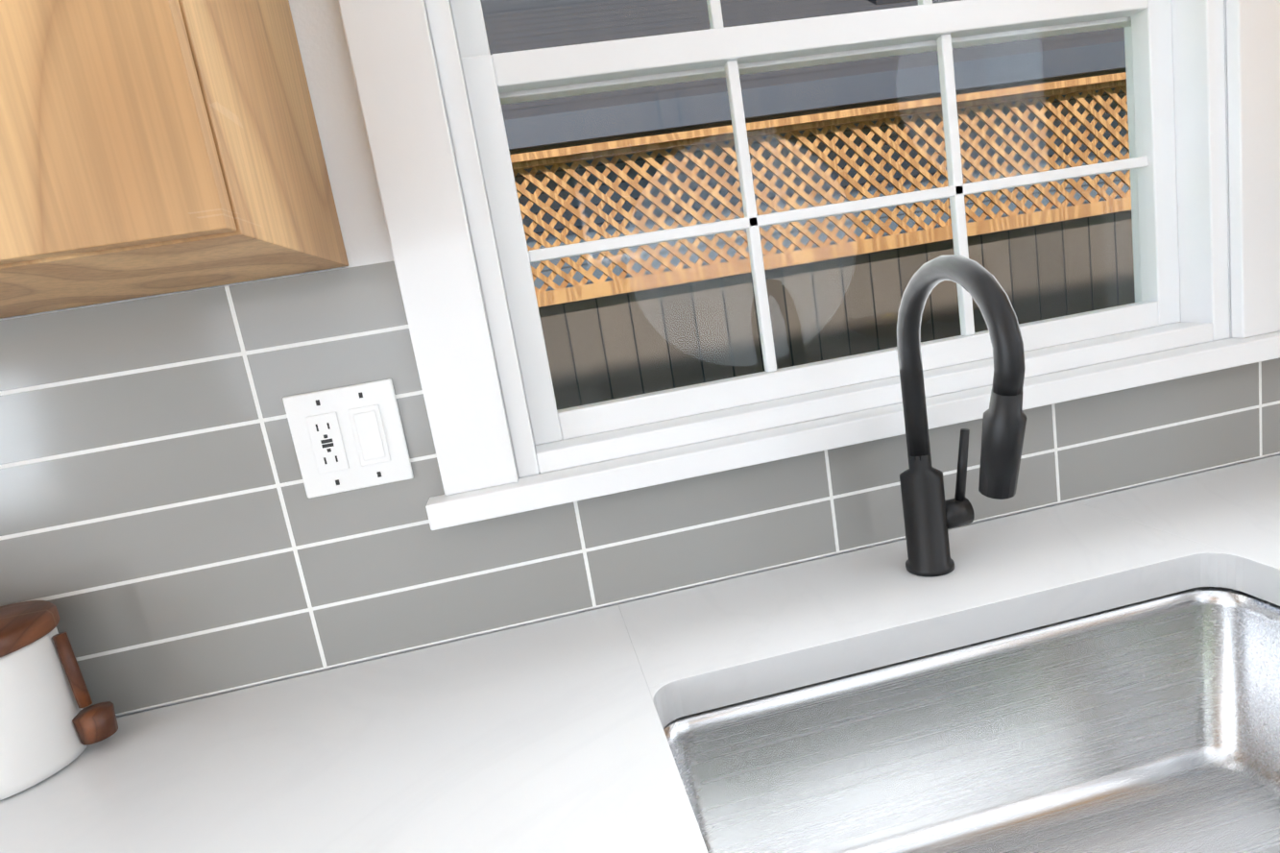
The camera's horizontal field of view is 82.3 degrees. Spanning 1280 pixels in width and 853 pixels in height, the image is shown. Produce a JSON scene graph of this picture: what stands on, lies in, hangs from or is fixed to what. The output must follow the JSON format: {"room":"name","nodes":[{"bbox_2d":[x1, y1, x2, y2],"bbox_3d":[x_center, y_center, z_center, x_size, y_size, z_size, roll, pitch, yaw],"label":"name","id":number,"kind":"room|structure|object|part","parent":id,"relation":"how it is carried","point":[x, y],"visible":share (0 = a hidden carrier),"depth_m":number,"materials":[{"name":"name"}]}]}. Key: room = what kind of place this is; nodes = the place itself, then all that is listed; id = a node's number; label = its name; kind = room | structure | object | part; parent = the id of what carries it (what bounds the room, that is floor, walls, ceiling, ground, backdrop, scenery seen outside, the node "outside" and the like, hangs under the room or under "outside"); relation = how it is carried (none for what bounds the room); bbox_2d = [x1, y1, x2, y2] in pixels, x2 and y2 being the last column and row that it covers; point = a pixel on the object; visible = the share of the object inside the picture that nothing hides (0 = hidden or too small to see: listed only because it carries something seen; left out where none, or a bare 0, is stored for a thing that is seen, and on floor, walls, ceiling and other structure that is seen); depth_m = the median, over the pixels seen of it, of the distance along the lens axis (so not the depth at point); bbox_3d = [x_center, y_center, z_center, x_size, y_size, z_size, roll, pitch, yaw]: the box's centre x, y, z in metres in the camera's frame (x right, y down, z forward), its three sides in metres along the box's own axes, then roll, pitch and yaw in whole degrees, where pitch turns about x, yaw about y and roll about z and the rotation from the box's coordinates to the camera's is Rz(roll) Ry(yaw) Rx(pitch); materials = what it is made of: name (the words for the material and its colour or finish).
{"room":"kitchen","nodes":[
{"label":"kitchen","id":0,"kind":"room"},
{"bbox_2d":[0,0,1279,717],"bbox_3d":[-0.453,-0.003,0.888,4.880,2.420,0.150,-11,10,-8],"label":"wall","id":1,"kind":"structure","parent":0,"point":[336,102],"depth_m":0.79,"materials":[{"name":"paint"}]},
{"bbox_2d":[0,0,348,318],"bbox_3d":[-0.693,-0.588,0.497,0.660,1.028,0.350,-11,10,-8],"label":"upper cabinet","id":2,"kind":"object","parent":1,"relation":"attached to","point":[152,147],"visible":1,"depth_m":0.44,"materials":[{"name":"brown wood"}]},
{"bbox_2d":[0,260,1279,715],"bbox_3d":[-0.649,0.113,0.790,4.108,0.448,0.006,-11,10,-8],"label":"tile backsplash","id":3,"kind":"structure","parent":1,"relation":"attached to","point":[171,531],"depth_m":0.83,"materials":[{"name":"grey tile"}]},
{"bbox_2d":[282,378,413,498],"bbox_3d":[-0.327,0.014,0.823,0.118,0.117,0.009,-11,10,-8],"label":"electrical outlet","id":4,"kind":"object","parent":3,"relation":"attached to","point":[349,438],"visible":1,"depth_m":0.82,"materials":[{"name":"white plastic"}]},
{"bbox_2d":[337,0,1279,530],"bbox_3d":[0.250,-0.517,0.898,1.200,1.050,0.175,-11,10,-8],"label":"window","id":5,"kind":"structure","parent":1,"relation":"in","point":[1174,163],"depth_m":0.92,"materials":[{"name":"white wood"}]},
{"bbox_3d":[-0.017,1.372,-0.082,4.940,0.155,2.600,-11,10,-8],"label":"floor","id":6,"kind":"structure","parent":0,"visible":0},
{"bbox_3d":[0.436,0.647,0.713,0.937,0.824,0.685,-11,10,-8],"label":"base cabinet","id":7,"kind":"object","parent":6,"relation":"on","visible":0},
{"bbox_2d":[0,455,1279,852],"bbox_3d":[-0.535,0.499,0.515,4.104,0.235,0.682,-11,10,-8],"label":"countertop","id":8,"kind":"structure","parent":7,"relation":"on","point":[1097,674],"depth_m":0.76,"materials":[{"name":"stone"}]},
{"bbox_2d":[0,600,118,799],"bbox_3d":[-0.637,0.273,0.734,0.168,0.157,0.142,-11,10,-8],"label":"coffee canister","id":9,"kind":"object","parent":8,"relation":"on","point":[50,725],"visible":1,"depth_m":0.72,"materials":[{"name":"white ceramic"}]},
{"bbox_3d":[-0.660,0.209,0.720,0.142,0.022,0.142,-11,10,-8],"label":"lid","id":10,"kind":"part","parent":9,"relation":"part of","materials":[{"name":"brown wood"}]},
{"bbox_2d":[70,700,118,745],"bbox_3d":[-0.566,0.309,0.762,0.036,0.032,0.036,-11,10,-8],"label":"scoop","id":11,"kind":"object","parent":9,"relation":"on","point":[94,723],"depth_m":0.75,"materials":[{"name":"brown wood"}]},
{"bbox_2d":[896,254,1026,576],"bbox_3d":[0.343,0.001,0.763,0.084,0.359,0.209,-11,10,-8],"label":"faucet","id":12,"kind":"object","parent":8,"relation":"on","point":[931,515],"visible":1,"depth_m":0.78,"materials":[{"name":"black metal"}]},
{"bbox_3d":[0.373,0.050,0.850,0.018,0.097,0.023,-11,10,-8],"label":"lever","id":13,"kind":"part","parent":12,"relation":"part of","materials":[{"name":"black metal"}]},
{"bbox_2d":[645,581,1279,852],"bbox_3d":[0.373,0.355,0.599,0.668,0.194,0.398,-11,10,-8],"label":"basin","id":14,"kind":"object","parent":8,"relation":"in","point":[1148,720],"depth_m":0.77,"materials":[{"name":"silver metal"}]},
{"label":"outside","id":15,"kind":"structure","parent":0,"visible":0},
{"bbox_3d":[17.733,-2.828,8.689,80.000,0.100,70.000,-11,10,-8],"label":"ground","id":16,"kind":"structure","parent":15,"visible":0},
{"bbox_2d":[480,0,1135,410],"bbox_3d":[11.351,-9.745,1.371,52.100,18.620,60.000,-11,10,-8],"label":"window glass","id":17,"kind":"structure","parent":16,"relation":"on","point":[801,255],"depth_m":3.37,"materials":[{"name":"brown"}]}
]}

